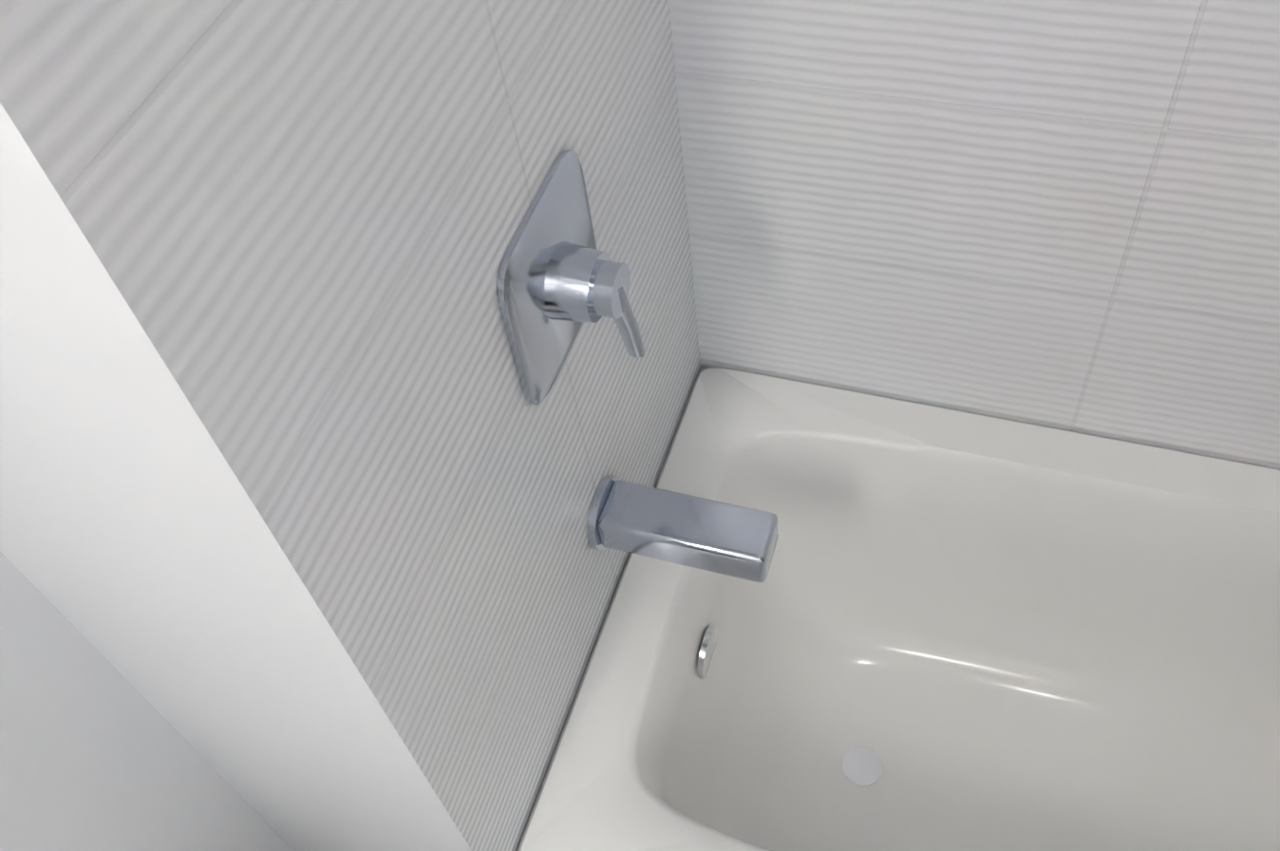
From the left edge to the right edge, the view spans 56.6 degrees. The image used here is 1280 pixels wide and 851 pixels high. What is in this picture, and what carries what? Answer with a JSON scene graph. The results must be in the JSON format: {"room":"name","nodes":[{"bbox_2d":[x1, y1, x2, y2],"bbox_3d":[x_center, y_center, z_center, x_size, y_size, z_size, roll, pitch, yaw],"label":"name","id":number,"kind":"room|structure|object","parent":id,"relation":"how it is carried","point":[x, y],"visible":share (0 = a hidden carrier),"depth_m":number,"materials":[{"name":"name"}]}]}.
{"room":"bathroom","nodes":[
{"label":"bathroom","id":0,"kind":"room"},
{"bbox_2d":[0,551,294,850],"bbox_3d":[-0.876,0.733,0.174,0.100,2.600,2.043,11,55,15],"label":"wall","id":1,"kind":"structure","parent":0,"point":[99,751],"depth_m":1.05,"materials":[{"name":"white paint"}]},
{"bbox_2d":[0,0,700,850],"bbox_3d":[-0.283,-0.361,0.951,0.397,2.600,0.877,11,55,15],"label":"wall","id":2,"kind":"structure","parent":0,"point":[300,477],"depth_m":0.84,"materials":[{"name":"white tile"}]},
{"bbox_2d":[497,150,645,404],"bbox_3d":[-0.046,-0.122,1.075,0.077,0.198,0.184,11,55,15],"label":"shower valve","id":3,"kind":"object","parent":2,"relation":"attached to","point":[561,278],"visible":1,"depth_m":1.04,"materials":[{"name":"silver metal"}]},
{"bbox_2d":[586,474,778,582],"bbox_3d":[0.051,0.120,1.353,0.204,0.088,0.088,11,55,15],"label":"tub spout","id":4,"kind":"object","parent":2,"relation":"attached to","point":[702,534],"visible":1,"depth_m":1.33,"materials":[{"name":"silver metal"}]},
{"bbox_2d":[669,0,1279,470],"bbox_3d":[0.878,-0.452,0.879,1.803,2.600,0.100,11,55,15],"label":"wall","id":5,"kind":"structure","parent":0,"point":[1063,215],"depth_m":1.34,"materials":[{"name":"white tile"}]},
{"bbox_3d":[0.383,1.419,1.203,2.200,0.100,2.920,11,55,15],"label":"floor","id":6,"kind":"structure","parent":0,"visible":0},
{"bbox_2d":[516,367,1279,850],"bbox_3d":[0.798,0.511,1.477,1.699,0.500,0.756,11,55,15],"label":"bathtub","id":7,"kind":"object","parent":6,"relation":"on","point":[942,630],"visible":0.88,"depth_m":1.68,"materials":[{"name":"white ceramic"}]}
]}

